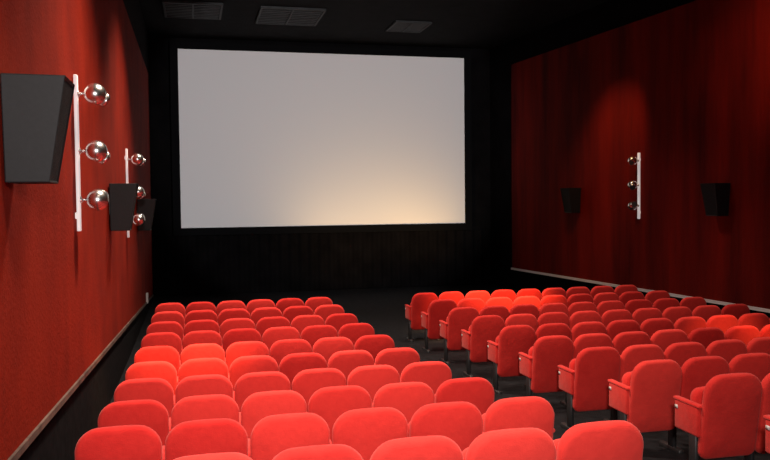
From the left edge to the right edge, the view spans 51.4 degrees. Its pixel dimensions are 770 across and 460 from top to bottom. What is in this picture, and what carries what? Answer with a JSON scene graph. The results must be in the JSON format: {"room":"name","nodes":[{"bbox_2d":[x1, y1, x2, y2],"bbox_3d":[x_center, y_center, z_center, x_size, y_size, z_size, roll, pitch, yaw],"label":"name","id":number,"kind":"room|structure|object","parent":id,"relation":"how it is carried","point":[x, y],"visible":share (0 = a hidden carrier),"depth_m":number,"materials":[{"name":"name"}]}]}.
{"room":"movie theater","nodes":[
{"label":"movie theater","id":0,"kind":"room"},
{"bbox_2d":[0,0,153,459],"bbox_3d":[-3.739,-1.296,10.118,0.300,7.550,26.500,-1,2,-13],"label":"wall","id":1,"kind":"structure","parent":0,"point":[66,293],"depth_m":7.54,"materials":[{"name":"fabric"}]},
{"bbox_2d":[0,73,74,183],"bbox_3d":[-2.135,-0.608,4.940,0.376,0.640,0.458,-1,2,-13],"label":"wall speaker","id":2,"kind":"object","parent":1,"relation":"attached to","point":[36,108],"visible":1,"depth_m":4.75,"materials":[{"name":"black"}]},
{"bbox_2d":[7,294,153,459],"bbox_3d":[-3.405,1.500,9.576,0.050,1.456,25.100,-1,2,-13],"label":"trim","id":3,"kind":"structure","parent":1,"relation":"attached to","point":[20,450],"depth_m":6.64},
{"bbox_2d":[73,74,109,230],"bbox_3d":[-2.833,-0.742,7.767,0.305,1.500,0.247,0,2,9],"label":"wall lamp","id":4,"kind":"object","parent":1,"relation":"attached to","point":[94,93],"visible":1,"depth_m":7.67,"materials":[{"name":"white metal"}]},
{"bbox_2d":[109,183,138,230],"bbox_3d":[-3.575,-0.314,10.964,0.376,0.640,0.458,-1,2,-13],"label":"wall speaker","id":5,"kind":"object","parent":1,"relation":"attached to","point":[123,196],"visible":1,"depth_m":10.77,"materials":[{"name":"black"}]},
{"bbox_2d":[125,149,145,237],"bbox_3d":[-4.232,-0.627,13.610,0.305,1.500,0.247,0,2,9],"label":"wall lamp","id":6,"kind":"object","parent":1,"relation":"attached to","point":[137,159],"visible":0.77,"depth_m":13.51,"materials":[{"name":"white metal"}]},
{"bbox_2d":[137,199,155,230],"bbox_3d":[-4.859,-0.311,16.315,0.376,0.640,0.458,-1,2,-13],"label":"wall speaker","id":7,"kind":"object","parent":1,"relation":"attached to","point":[146,207],"visible":0.89,"depth_m":16.13,"materials":[{"name":"black"}]},
{"bbox_2d":[149,37,490,295],"bbox_3d":[-0.303,-1.879,24.689,13.800,7.550,0.250,-1,2,-13],"label":"wall","id":8,"kind":"structure","parent":0,"point":[159,47],"depth_m":23.36,"materials":[{"name":"paint"}]},
{"bbox_2d":[169,41,471,235],"bbox_3d":[-1.728,-2.691,24.045,9.060,5.550,0.240,-1,2,-13],"label":"screen","id":9,"kind":"object","parent":8,"relation":"attached to","point":[266,139],"visible":1,"depth_m":23.89,"materials":[{"name":"white"}]},
{"bbox_2d":[139,0,608,48],"bbox_3d":[2.783,-5.296,11.547,13.800,0.200,27.100,-1,2,-13],"label":"ceiling","id":10,"kind":"structure","parent":0,"point":[473,24],"depth_m":21.14,"materials":[{"name":"black paint"}]},
{"bbox_2d":[162,0,222,19],"bbox_3d":[-4.722,-5.398,19.669,1.400,0.050,1.600,-1,2,-13],"label":"ceiling vent","id":11,"kind":"object","parent":10,"relation":"attached to","point":[189,14],"depth_m":19.57,"materials":[{"name":"metal"}]},
{"bbox_2d":[255,6,325,25],"bbox_3d":[-2.435,-5.450,20.423,1.600,0.050,1.800,-1,2,-13],"label":"ceiling vent","id":12,"kind":"object","parent":10,"relation":"attached to","point":[282,10],"depth_m":20.32,"materials":[{"name":"metal"}]},
{"bbox_2d":[385,20,431,32],"bbox_3d":[0.633,-5.533,21.776,1.000,0.050,1.200,-1,2,-13],"label":"ceiling vent","id":13,"kind":"object","parent":10,"relation":"attached to","point":[398,25],"depth_m":21.71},
{"bbox_2d":[110,284,769,459],"bbox_3d":[2.856,1.660,11.809,13.800,1.576,27.100,-1,2,-13],"label":"floor","id":14,"kind":"structure","parent":0,"point":[383,309],"depth_m":16.42,"materials":[{"name":"grey carpet"}]},
{"bbox_2d":[75,425,161,459],"bbox_3d":[-1.742,1.719,5.254,0.561,0.967,0.468,-1,2,-13],"label":"seat","id":15,"kind":"object","parent":14,"relation":"on","point":[125,442],"visible":1,"depth_m":5.03,"materials":[{"name":"red"}]},
{"bbox_2d":[98,400,168,445],"bbox_3d":[-2.005,1.794,6.389,0.561,0.967,0.468,-1,3,-13],"label":"seat","id":16,"kind":"object","parent":14,"relation":"on","point":[153,414],"visible":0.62,"depth_m":6.16,"materials":[{"name":"red"}]},
{"bbox_2d":[114,378,173,416],"bbox_3d":[-2.271,1.843,7.542,0.561,0.967,0.468,-1,2,-13],"label":"seat","id":17,"kind":"object","parent":14,"relation":"on","point":[160,390],"visible":0.38,"depth_m":7.32,"materials":[{"name":"red"}]},
{"bbox_2d":[125,361,176,394],"bbox_3d":[-2.534,1.868,8.674,0.561,0.967,0.468,-1,3,-13],"label":"seat","id":18,"kind":"object","parent":14,"relation":"on","point":[165,370],"visible":0.27,"depth_m":8.45,"materials":[{"name":"red"}]},
{"bbox_2d":[134,346,179,375],"bbox_3d":[-2.801,1.874,9.819,0.561,0.967,0.468,-1,2,-13],"label":"seat","id":19,"kind":"object","parent":14,"relation":"on","point":[169,354],"visible":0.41,"depth_m":9.60,"materials":[{"name":"red"}]},
{"bbox_2d":[140,332,181,359],"bbox_3d":[-3.067,1.855,10.957,0.561,0.967,0.468,-1,2,-14],"label":"seat","id":20,"kind":"object","parent":14,"relation":"on","point":[171,339],"visible":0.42,"depth_m":10.73,"materials":[{"name":"red"}]},
{"bbox_2d":[146,321,182,340],"bbox_3d":[-3.331,1.835,12.093,0.561,0.967,0.468,-1,3,-13],"label":"seat","id":21,"kind":"object","parent":14,"relation":"on","point":[165,326],"visible":0.31,"depth_m":11.86,"materials":[{"name":"red"}]},
{"bbox_2d":[151,311,184,333],"bbox_3d":[-3.597,1.802,13.235,0.561,0.967,0.468,-1,2,-13],"label":"seat","id":22,"kind":"object","parent":14,"relation":"on","point":[176,316],"visible":0.36,"depth_m":13.01,"materials":[{"name":"red"}]},
{"bbox_2d":[183,320,219,337],"bbox_3d":[-2.812,1.825,12.220,0.561,0.967,0.468,-1,2,-14],"label":"seat","id":23,"kind":"object","parent":14,"relation":"on","point":[194,325],"visible":0.24,"depth_m":11.98,"materials":[{"name":"red"}]},
{"bbox_2d":[185,310,217,324],"bbox_3d":[-3.078,1.792,13.360,0.561,0.967,0.468,-1,2,-13],"label":"seat","id":24,"kind":"object","parent":14,"relation":"on","point":[195,314],"visible":0.27,"depth_m":13.13,"materials":[{"name":"red"}]},
{"bbox_2d":[182,330,221,350],"bbox_3d":[-2.545,1.844,11.079,0.561,0.967,0.468,-1,3,-14],"label":"seat","id":25,"kind":"object","parent":14,"relation":"on","point":[204,336],"visible":0.3,"depth_m":10.84,"materials":[{"name":"red"}]},
{"bbox_2d":[177,358,227,384],"bbox_3d":[-2.013,1.860,8.808,0.561,0.967,0.468,-1,2,-14],"label":"seat","id":26,"kind":"object","parent":14,"relation":"on","point":[198,366],"visible":0.36,"depth_m":8.58,"materials":[{"name":"red"}]},
{"bbox_2d":[180,343,224,365],"bbox_3d":[-2.279,1.865,9.948,0.561,0.967,0.468,-1,2,-14],"label":"seat","id":27,"kind":"object","parent":14,"relation":"on","point":[204,350],"visible":0.33,"depth_m":9.72,"materials":[{"name":"red"}]},
{"bbox_2d":[174,374,232,405],"bbox_3d":[-1.745,1.833,7.665,0.561,0.967,0.468,-1,2,-14],"label":"seat","id":28,"kind":"object","parent":14,"relation":"on","point":[212,384],"visible":0.39,"depth_m":7.43,"materials":[{"name":"red"}]},
{"bbox_2d":[169,394,238,431],"bbox_3d":[-1.479,1.784,6.522,0.561,0.967,0.468,-1,2,-14],"label":"seat","id":29,"kind":"object","parent":14,"relation":"on","point":[216,406],"visible":0.48,"depth_m":6.29,"materials":[{"name":"red"}]},
{"bbox_2d":[162,418,247,459],"bbox_3d":[-1.213,1.709,5.382,0.561,0.967,0.468,-1,2,-14],"label":"seat","id":30,"kind":"object","parent":14,"relation":"on","point":[205,436],"visible":0.94,"depth_m":5.15,"materials":[{"name":"red"}]},
{"bbox_2d":[174,452,251,459],"bbox_3d":[-0.946,1.609,4.234,0.561,0.967,0.468,-1,2,-14],"label":"seat","id":31,"kind":"object","parent":14,"relation":"on","point":[227,455],"visible":1,"depth_m":4.03,"materials":[{"name":"red"}]},
{"bbox_2d":[218,308,249,326],"bbox_3d":[-2.561,1.784,13.490,0.561,0.967,0.468,-1,2,-13],"label":"seat","id":32,"kind":"object","parent":14,"relation":"on","point":[225,314],"visible":0.29,"depth_m":13.25,"materials":[{"name":"red"}]},
{"bbox_2d":[220,318,254,342],"bbox_3d":[-2.291,1.816,12.346,0.561,0.967,0.468,-1,2,-13],"label":"seat","id":33,"kind":"object","parent":14,"relation":"on","point":[234,323],"visible":0.31,"depth_m":12.10,"materials":[{"name":"red"}]},
{"bbox_2d":[222,328,260,357],"bbox_3d":[-2.023,1.835,11.210,0.561,0.967,0.468,-1,2,-13],"label":"seat","id":34,"kind":"object","parent":14,"relation":"on","point":[231,336],"visible":0.32,"depth_m":10.97,"materials":[{"name":"red"}]},
{"bbox_2d":[225,341,268,372],"bbox_3d":[-1.754,1.855,10.074,0.561,0.967,0.468,-1,2,-13],"label":"seat","id":35,"kind":"object","parent":14,"relation":"on","point":[235,350],"visible":0.25,"depth_m":9.84,"materials":[{"name":"red"}]},
{"bbox_2d":[228,355,277,390],"bbox_3d":[-1.485,1.848,8.929,0.561,0.967,0.468,-1,2,-13],"label":"seat","id":36,"kind":"object","parent":14,"relation":"on","point":[240,366],"visible":0.35,"depth_m":8.69,"materials":[{"name":"red"}]},
{"bbox_2d":[233,371,290,411],"bbox_3d":[-1.216,1.821,7.784,0.561,0.967,0.468,-1,3,-13],"label":"seat","id":37,"kind":"object","parent":14,"relation":"on","point":[248,384],"visible":0.41,"depth_m":7.54,"materials":[{"name":"red"}]},
{"bbox_2d":[251,307,281,328],"bbox_3d":[-2.041,1.772,13.607,0.561,0.967,0.468,-1,2,-13],"label":"seat","id":38,"kind":"object","parent":14,"relation":"on","point":[257,314],"visible":0.27,"depth_m":13.36,"materials":[{"name":"red"}]},
{"bbox_2d":[239,390,306,438],"bbox_3d":[-0.948,1.774,6.646,0.561,0.967,0.468,-1,3,-13],"label":"seat","id":39,"kind":"object","parent":14,"relation":"on","point":[259,405],"visible":0.47,"depth_m":6.40,"materials":[{"name":"red"}]},
{"bbox_2d":[256,316,290,341],"bbox_3d":[-1.771,1.805,12.467,0.561,0.967,0.468,-1,3,-14],"label":"seat","id":40,"kind":"object","parent":14,"relation":"on","point":[265,323],"visible":0.3,"depth_m":12.22,"materials":[{"name":"red"}]},
{"bbox_2d":[262,326,299,355],"bbox_3d":[-1.502,1.825,11.334,0.561,0.967,0.468,-1,2,-14],"label":"seat","id":41,"kind":"object","parent":14,"relation":"on","point":[271,335],"visible":0.39,"depth_m":11.09,"materials":[{"name":"red"}]},
{"bbox_2d":[248,413,329,459],"bbox_3d":[-0.682,1.699,5.507,0.561,0.967,0.468,-1,2,-13],"label":"seat","id":42,"kind":"object","parent":14,"relation":"on","point":[272,435],"visible":0.81,"depth_m":5.27,"materials":[{"name":"red"}]},
{"bbox_2d":[270,339,311,370],"bbox_3d":[-1.231,1.844,10.198,0.561,0.967,0.468,-1,2,-13],"label":"seat","id":43,"kind":"object","parent":14,"relation":"on","point":[279,349],"visible":0.34,"depth_m":9.96,"materials":[{"name":"red"}]},
{"bbox_2d":[283,306,313,326],"bbox_3d":[-1.524,1.763,13.736,0.561,0.967,0.468,-1,2,-14],"label":"seat","id":44,"kind":"object","parent":14,"relation":"on","point":[291,312],"visible":0.23,"depth_m":13.49,"materials":[{"name":"red"}]},
{"bbox_2d":[278,353,326,389],"bbox_3d":[-0.960,1.838,9.055,0.561,0.967,0.468,-1,2,-13],"label":"seat","id":45,"kind":"object","parent":14,"relation":"on","point":[290,365],"visible":0.37,"depth_m":8.81,"materials":[{"name":"red"}]},
{"bbox_2d":[291,315,324,338],"bbox_3d":[-1.251,1.796,12.597,0.561,0.967,0.468,-1,2,-14],"label":"seat","id":46,"kind":"object","parent":14,"relation":"on","point":[300,323],"visible":0.25,"depth_m":12.36,"materials":[{"name":"red"}]},
{"bbox_2d":[272,444,362,459],"bbox_3d":[-0.413,1.597,4.358,0.561,0.967,0.468,-1,3,-13],"label":"seat","id":47,"kind":"object","parent":14,"relation":"on","point":[331,451],"visible":1,"depth_m":4.13,"materials":[{"name":"red"}]},
{"bbox_2d":[292,368,345,411],"bbox_3d":[-0.691,1.810,7.910,0.561,0.967,0.468,-1,3,-14],"label":"seat","id":48,"kind":"object","parent":14,"relation":"on","point":[307,382],"visible":0.39,"depth_m":7.67,"materials":[{"name":"red"}]},
{"bbox_2d":[301,325,337,349],"bbox_3d":[-0.977,1.813,11.454,0.561,0.967,0.468,-1,3,-13],"label":"seat","id":49,"kind":"object","parent":14,"relation":"on","point":[311,334],"visible":0.27,"depth_m":11.21,"materials":[{"name":"red"}]},
{"bbox_2d":[155,230,490,295],"bbox_3d":[-1.635,0.949,24.236,10.252,1.720,0.080,-1,2,-13],"label":"stage curtain","id":50,"kind":"object","parent":14,"relation":"on","point":[205,264],"visible":1,"depth_m":24.14,"materials":[{"name":"fabric"}]},
{"bbox_2d":[314,305,344,321],"bbox_3d":[-0.988,1.752,13.863,0.593,0.967,0.468,-1,2,-13],"label":"seat","id":51,"kind":"object","parent":14,"relation":"on","point":[323,311],"visible":0.2,"depth_m":13.62,"materials":[{"name":"red"}]},
{"bbox_2d":[312,337,353,367],"bbox_3d":[-0.707,1.834,10.322,0.561,0.967,0.468,-1,2,-13],"label":"seat","id":52,"kind":"object","parent":14,"relation":"on","point":[326,347],"visible":0.31,"depth_m":10.09,"materials":[{"name":"red"}]},
{"bbox_2d":[307,385,371,441],"bbox_3d":[-0.422,1.764,6.779,0.561,0.967,0.468,-1,2,-13],"label":"seat","id":53,"kind":"object","parent":14,"relation":"on","point":[329,403],"visible":0.47,"depth_m":6.55,"materials":[{"name":"red"}]},
{"bbox_2d":[325,313,357,331],"bbox_3d":[-0.717,1.786,12.730,0.593,0.967,0.468,-1,2,-14],"label":"seat","id":54,"kind":"object","parent":14,"relation":"on","point":[337,321],"visible":0.2,"depth_m":12.49,"materials":[{"name":"red"}]},
{"bbox_2d":[328,350,373,385],"bbox_3d":[-0.437,1.828,9.181,0.561,0.967,0.468,-1,2,-14],"label":"seat","id":55,"kind":"object","parent":14,"relation":"on","point":[346,361],"visible":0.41,"depth_m":8.95,"materials":[{"name":"red"}]},
{"bbox_2d":[338,323,374,344],"bbox_3d":[-0.442,1.805,11.591,0.593,0.967,0.468,-1,2,-13],"label":"seat","id":56,"kind":"object","parent":14,"relation":"on","point":[352,331],"visible":0.21,"depth_m":11.36,"materials":[{"name":"red"}]},
{"bbox_2d":[330,407,407,459],"bbox_3d":[-0.153,1.688,5.631,0.561,0.967,0.468,-1,2,-14],"label":"seat","id":57,"kind":"object","parent":14,"relation":"on","point":[364,430],"visible":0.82,"depth_m":5.40,"materials":[{"name":"red"}]},
{"bbox_2d":[347,365,399,407],"bbox_3d":[-0.163,1.800,8.037,0.561,0.967,0.468,-1,3,-13],"label":"seat","id":58,"kind":"object","parent":14,"relation":"on","point":[371,378],"visible":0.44,"depth_m":7.80,"materials":[{"name":"red"}]},
{"bbox_2d":[354,335,394,362],"bbox_3d":[-0.169,1.824,10.455,0.593,0.967,0.468,-1,2,-13],"label":"seat","id":59,"kind":"object","parent":14,"relation":"on","point":[374,344],"visible":0.31,"depth_m":10.22,"materials":[{"name":"red"}]},
{"bbox_2d":[374,347,419,376],"bbox_3d":[0.105,1.817,9.307,0.593,0.967,0.468,-1,3,-14],"label":"seat","id":60,"kind":"object","parent":14,"relation":"on","point":[398,358],"visible":0.31,"depth_m":9.07,"materials":[{"name":"red"}]},
{"bbox_2d":[372,382,434,422],"bbox_3d":[0.107,1.752,6.896,0.561,0.967,0.468,-1,3,-14],"label":"seat","id":61,"kind":"object","parent":14,"relation":"on","point":[406,397],"visible":0.42,"depth_m":6.66,"materials":[{"name":"red"}]},
{"bbox_2d":[370,435,463,459],"bbox_3d":[0.117,1.588,4.488,0.561,0.967,0.468,-1,2,-13],"label":"seat","id":62,"kind":"object","parent":14,"relation":"on","point":[437,447],"visible":1,"depth_m":4.26,"materials":[{"name":"red"}]},
{"bbox_2d":[405,293,437,341],"bbox_3d":[0.713,1.678,15.525,0.561,0.967,0.468,-1,2,-14],"label":"seat","id":63,"kind":"object","parent":14,"relation":"on","point":[420,302],"visible":0.8,"depth_m":15.32,"materials":[{"name":"red"}]},
{"bbox_2d":[400,361,451,393],"bbox_3d":[0.378,1.791,8.175,0.593,0.967,0.468,-1,2,-13],"label":"seat","id":64,"kind":"object","parent":14,"relation":"on","point":[433,374],"visible":0.3,"depth_m":7.94,"materials":[{"name":"red"}]},
{"bbox_2d":[421,299,456,352],"bbox_3d":[0.977,1.710,14.428,0.561,0.967,0.468,-1,3,-14],"label":"seat","id":65,"kind":"object","parent":14,"relation":"on","point":[438,310],"visible":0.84,"depth_m":14.22,"materials":[{"name":"red"}]},
{"bbox_2d":[408,401,482,450],"bbox_3d":[0.376,1.678,5.760,0.561,0.967,0.468,-1,2,-14],"label":"seat","id":66,"kind":"object","parent":14,"relation":"on","point":[461,422],"visible":0.66,"depth_m":5.53,"materials":[{"name":"red"}]},
{"bbox_2d":[439,307,478,364],"bbox_3d":[1.239,1.742,13.336,0.561,0.967,0.468,-1,2,-14],"label":"seat","id":67,"kind":"object","parent":14,"relation":"on","point":[459,318],"visible":0.83,"depth_m":13.13,"materials":[{"name":"red"}]},
{"bbox_2d":[434,377,494,414],"bbox_3d":[0.649,1.744,7.035,0.593,0.967,0.468,-1,2,-14],"label":"seat","id":68,"kind":"object","parent":14,"relation":"on","point":[478,391],"visible":0.39,"depth_m":6.81,"materials":[{"name":"red"}]},
{"bbox_2d":[461,315,504,377],"bbox_3d":[1.502,1.763,12.247,0.561,0.967,0.468,-1,2,-13],"label":"seat","id":69,"kind":"object","parent":14,"relation":"on","point":[483,328],"visible":0.8,"depth_m":12.05,"materials":[{"name":"red"}]},
{"bbox_2d":[477,306,508,362],"bbox_3d":[1.761,1.732,13.459,0.561,0.967,0.468,-1,3,-13],"label":"seat","id":70,"kind":"object","parent":14,"relation":"on","point":[502,311],"visible":0.28,"depth_m":13.23,"materials":[{"name":"red"}]},
{"bbox_2d":[462,428,555,459],"bbox_3d":[0.647,1.577,4.617,0.561,0.967,0.468,-1,2,-14],"label":"seat","id":71,"kind":"object","parent":14,"relation":"on","point":[514,443],"visible":0.93,"depth_m":4.38,"materials":[{"name":"red"}]},
{"bbox_2d":[487,325,535,393],"bbox_3d":[1.764,1.781,11.155,0.561,0.967,0.468,-1,2,-13],"label":"seat","id":72,"kind":"object","parent":14,"relation":"on","point":[511,340],"visible":0.87,"depth_m":10.96,"materials":[{"name":"red"}]},
{"bbox_2d":[482,396,554,439],"bbox_3d":[0.922,1.667,5.890,0.593,0.967,0.468,-1,2,-14],"label":"seat","id":73,"kind":"object","parent":14,"relation":"on","point":[530,411],"visible":0.58,"depth_m":5.65,"materials":[{"name":"red"}]},
{"bbox_2d":[505,314,537,332],"bbox_3d":[2.023,1.752,12.368,0.561,0.967,0.468,-1,2,-13],"label":"seat","id":74,"kind":"object","parent":14,"relation":"on","point":[515,319],"visible":0.28,"depth_m":12.13,"materials":[{"name":"red"}]},
{"bbox_2d":[509,304,538,319],"bbox_3d":[2.279,1.723,13.589,0.561,0.967,0.468,-1,2,-14],"label":"seat","id":75,"kind":"object","parent":14,"relation":"on","point":[532,309],"visible":0.23,"depth_m":13.36,"materials":[{"name":"red"}]},
{"bbox_2d":[518,335,573,396],"bbox_3d":[2.027,1.780,10.058,0.561,0.967,0.468,-1,2,-13],"label":"seat","id":76,"kind":"object","parent":14,"relation":"on","point":[540,368],"visible":0.85,"depth_m":9.87,"materials":[{"name":"red"}]},
{"bbox_2d":[524,323,570,386],"bbox_3d":[2.283,1.771,11.280,0.561,0.967,0.468,-1,2,-14],"label":"seat","id":77,"kind":"object","parent":14,"relation":"on","point":[550,329],"visible":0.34,"depth_m":11.05,"materials":[{"name":"red"}]},
{"bbox_2d":[537,312,568,328],"bbox_3d":[2.542,1.743,12.499,0.561,0.967,0.468,-1,2,-13],"label":"seat","id":78,"kind":"object","parent":14,"relation":"on","point":[549,317],"visible":0.23,"depth_m":12.27,"materials":[{"name":"red"}]},
{"bbox_2d":[569,311,600,329],"bbox_3d":[3.062,1.732,12.620,0.561,0.967,0.468,-1,2,-14],"label":"seat","id":79,"kind":"object","parent":14,"relation":"on","point":[579,316],"visible":0.29,"depth_m":12.38,"materials":[{"name":"red"}]},
{"bbox_2d":[560,333,611,406],"bbox_3d":[2.546,1.771,10.184,0.561,0.967,0.468,-1,2,-14],"label":"seat","id":80,"kind":"object","parent":14,"relation":"on","point":[583,341],"visible":0.33,"depth_m":9.95,"materials":[{"name":"red"}]},
{"bbox_2d":[571,321,606,342],"bbox_3d":[2.806,1.760,11.399,0.561,0.967,0.468,-1,2,-13],"label":"seat","id":81,"kind":"object","parent":14,"relation":"on","point":[580,328],"visible":0.23,"depth_m":11.15,"materials":[{"name":"red"}]},
{"bbox_2d":[558,347,620,429],"bbox_3d":[2.290,1.760,8.964,0.561,0.967,0.468,-1,2,-13],"label":"seat","id":82,"kind":"object","parent":14,"relation":"on","point":[585,382],"visible":0.89,"depth_m":8.78,"materials":[{"name":"red"}]},
{"bbox_2d":[553,420,643,459],"bbox_3d":[1.194,1.567,4.749,0.593,0.967,0.468,-1,2,-14],"label":"seat","id":83,"kind":"object","parent":14,"relation":"on","point":[613,439],"visible":0.91,"depth_m":4.51,"materials":[{"name":"red"}]},
{"bbox_2d":[597,300,624,316],"bbox_3d":[3.838,1.693,13.966,0.561,0.967,0.468,-1,2,-14],"label":"seat","id":84,"kind":"object","parent":14,"relation":"on","point":[603,306],"visible":0.23,"depth_m":13.72,"materials":[{"name":"red"}]},
{"bbox_2d":[601,309,631,326],"bbox_3d":[3.584,1.721,12.738,0.561,0.967,0.468,-1,3,-14],"label":"seat","id":85,"kind":"object","parent":14,"relation":"on","point":[608,316],"visible":0.3,"depth_m":12.49,"materials":[{"name":"red"}]},
{"bbox_2d":[606,320,639,340],"bbox_3d":[3.325,1.751,11.527,0.561,0.967,0.468,-1,2,-13],"label":"seat","id":86,"kind":"object","parent":14,"relation":"on","point":[613,328],"visible":0.29,"depth_m":11.28,"materials":[{"name":"red"}]},
{"bbox_2d":[612,331,650,354],"bbox_3d":[3.068,1.760,10.305,0.561,0.967,0.468,-1,2,-14],"label":"seat","id":87,"kind":"object","parent":14,"relation":"on","point":[623,340],"visible":0.28,"depth_m":10.06,"materials":[{"name":"red"}]},
{"bbox_2d":[603,344,663,420],"bbox_3d":[2.810,1.749,9.083,0.561,0.967,0.468,-1,2,-14],"label":"seat","id":88,"kind":"object","parent":14,"relation":"on","point":[633,355],"visible":0.33,"depth_m":8.84,"materials":[{"name":"red"}]},
{"bbox_2d":[608,359,681,432],"bbox_3d":[2.553,1.718,7.859,0.561,0.967,0.468,-1,3,-14],"label":"seat","id":89,"kind":"object","parent":14,"relation":"on","point":[644,399],"visible":0.92,"depth_m":7.67,"materials":[{"name":"red"}]},
{"bbox_2d":[632,308,661,325],"bbox_3d":[4.103,1.712,12.868,0.561,0.967,0.468,-1,2,-14],"label":"seat","id":90,"kind":"object","parent":14,"relation":"on","point":[640,315],"visible":0.26,"depth_m":12.62,"materials":[{"name":"red"}]},
{"bbox_2d":[640,318,673,337],"bbox_3d":[3.846,1.740,11.651,0.561,0.967,0.468,-1,2,-13],"label":"seat","id":91,"kind":"object","parent":14,"relation":"on","point":[649,326],"visible":0.27,"depth_m":11.41,"materials":[{"name":"red"}]},
{"bbox_2d":[650,329,687,351],"bbox_3d":[3.588,1.750,10.432,0.561,0.967,0.468,-1,2,-13],"label":"seat","id":92,"kind":"object","parent":14,"relation":"on","point":[663,339],"visible":0.27,"depth_m":10.19,"materials":[{"name":"red"}]},
{"bbox_2d":[662,306,691,324],"bbox_3d":[4.625,1.701,12.991,0.561,0.967,0.468,-1,2,-13],"label":"seat","id":93,"kind":"object","parent":14,"relation":"on","point":[673,314],"visible":0.23,"depth_m":12.75,"materials":[{"name":"red"}]},
{"bbox_2d":[664,342,705,366],"bbox_3d":[3.331,1.738,9.206,0.561,0.967,0.468,-1,3,-13],"label":"seat","id":94,"kind":"object","parent":14,"relation":"on","point":[680,352],"visible":0.25,"depth_m":8.96,"materials":[{"name":"red"}]},
{"bbox_2d":[674,316,706,336],"bbox_3d":[4.366,1.729,11.770,0.561,0.967,0.468,-1,3,-14],"label":"seat","id":95,"kind":"object","parent":14,"relation":"on","point":[686,324],"visible":0.24,"depth_m":11.53,"materials":[{"name":"red"}]},
{"bbox_2d":[659,356,729,453],"bbox_3d":[3.072,1.709,7.990,0.561,0.967,0.468,-1,2,-14],"label":"seat","id":96,"kind":"object","parent":14,"relation":"on","point":[696,371],"visible":0.45,"depth_m":7.76,"materials":[{"name":"red"}]},
{"bbox_2d":[688,327,724,348],"bbox_3d":[4.108,1.739,10.551,0.561,0.967,0.468,-1,3,-14],"label":"seat","id":97,"kind":"object","parent":14,"relation":"on","point":[706,336],"visible":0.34,"depth_m":10.31,"materials":[{"name":"red"}]},
{"bbox_2d":[692,305,720,321],"bbox_3d":[5.144,1.690,13.113,0.561,0.967,0.468,-1,3,-14],"label":"seat","id":98,"kind":"object","parent":14,"relation":"on","point":[705,311],"visible":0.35,"depth_m":12.87,"materials":[{"name":"red"}]},
{"bbox_2d":[673,373,761,459],"bbox_3d":[2.815,1.655,6.767,0.561,0.967,0.468,-1,2,-13],"label":"seat","id":99,"kind":"object","parent":14,"relation":"on","point":[720,418],"visible":1,"depth_m":6.59,"materials":[{"name":"red"}]},
{"bbox_2d":[706,315,737,333],"bbox_3d":[4.886,1.720,11.899,0.561,0.967,0.468,-1,2,-13],"label":"seat","id":100,"kind":"object","parent":14,"relation":"on","point":[723,322],"visible":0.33,"depth_m":11.66,"materials":[{"name":"red"}]},
{"bbox_2d":[706,339,746,363],"bbox_3d":[3.850,1.729,9.333,0.561,0.967,0.468,-1,2,-14],"label":"seat","id":101,"kind":"object","parent":14,"relation":"on","point":[728,349],"visible":0.28,"depth_m":9.10,"materials":[{"name":"red"}]},
{"bbox_2d":[721,304,749,319],"bbox_3d":[5.679,1.680,13.242,0.593,0.967,0.468,-1,3,-14],"label":"seat","id":102,"kind":"object","parent":14,"relation":"on","point":[737,310],"visible":0.19,"depth_m":13.00,"materials":[{"name":"red"}]},
{"bbox_2d":[724,325,759,345],"bbox_3d":[4.629,1.728,10.675,0.561,0.967,0.468,-1,3,-14],"label":"seat","id":103,"kind":"object","parent":14,"relation":"on","point":[746,333],"visible":0.27,"depth_m":10.44,"materials":[{"name":"red"}]},
{"bbox_2d":[729,353,769,381],"bbox_3d":[3.593,1.700,8.118,0.561,0.967,0.468,-1,2,-13],"label":"seat","id":104,"kind":"object","parent":14,"relation":"on","point":[757,364],"visible":0.3,"depth_m":7.88,"materials":[{"name":"red"}]},
{"bbox_2d":[738,313,769,331],"bbox_3d":[5.406,1.710,12.028,0.561,0.967,0.468,-1,2,-13],"label":"seat","id":105,"kind":"object","parent":14,"relation":"on","point":[758,320],"visible":0.18,"depth_m":11.80,"materials":[{"name":"red"}]},
{"bbox_2d":[744,373,769,459],"bbox_3d":[3.335,1.645,6.893,0.561,0.967,0.468,-1,2,-13],"label":"seat","id":106,"kind":"object","parent":14,"relation":"on","point":[765,400],"visible":0.27,"depth_m":6.68,"materials":[{"name":"red"}]},
{"bbox_2d":[746,337,769,354],"bbox_3d":[4.369,1.720,9.464,0.561,0.967,0.468,-1,2,-14],"label":"seat","id":107,"kind":"object","parent":14,"relation":"on","point":[761,344],"visible":0.23,"depth_m":9.21,"materials":[{"name":"red"}]},
{"bbox_2d":[490,0,769,317],"bbox_3d":[7.750,-1.520,12.873,0.299,7.550,26.638,-1,2,-19],"label":"wall","id":108,"kind":"structure","parent":0,"point":[685,88],"depth_m":18.22,"materials":[{"name":"fabric"}]},
{"bbox_2d":[560,188,580,212],"bbox_3d":[4.782,-0.764,20.610,0.376,0.640,0.458,-1,2,-19],"label":"wall speaker","id":109,"kind":"object","parent":108,"relation":"attached to","point":[571,197],"visible":1,"depth_m":20.46,"materials":[{"name":"black"}]},
{"bbox_2d":[628,153,640,218],"bbox_3d":[5.647,-0.999,18.098,0.305,1.500,0.247,0,2,4],"label":"wall lamp","id":110,"kind":"object","parent":108,"relation":"attached to","point":[632,160],"visible":1,"depth_m":18.11,"materials":[{"name":"silver metal"}]},
{"bbox_2d":[511,268,769,312],"bbox_3d":[7.874,1.565,12.241,0.070,0.060,25.113,-1,2,-19],"label":"trim","id":111,"kind":"structure","parent":108,"relation":"attached to","point":[517,269],"depth_m":19.13,"materials":[{"name":"white paint"}]},
{"bbox_2d":[700,183,729,215],"bbox_3d":[6.465,-0.596,15.670,0.376,0.640,0.458,-1,2,-19],"label":"wall speaker","id":112,"kind":"object","parent":108,"relation":"attached to","point":[716,196],"visible":1,"depth_m":15.52,"materials":[{"name":"black"}]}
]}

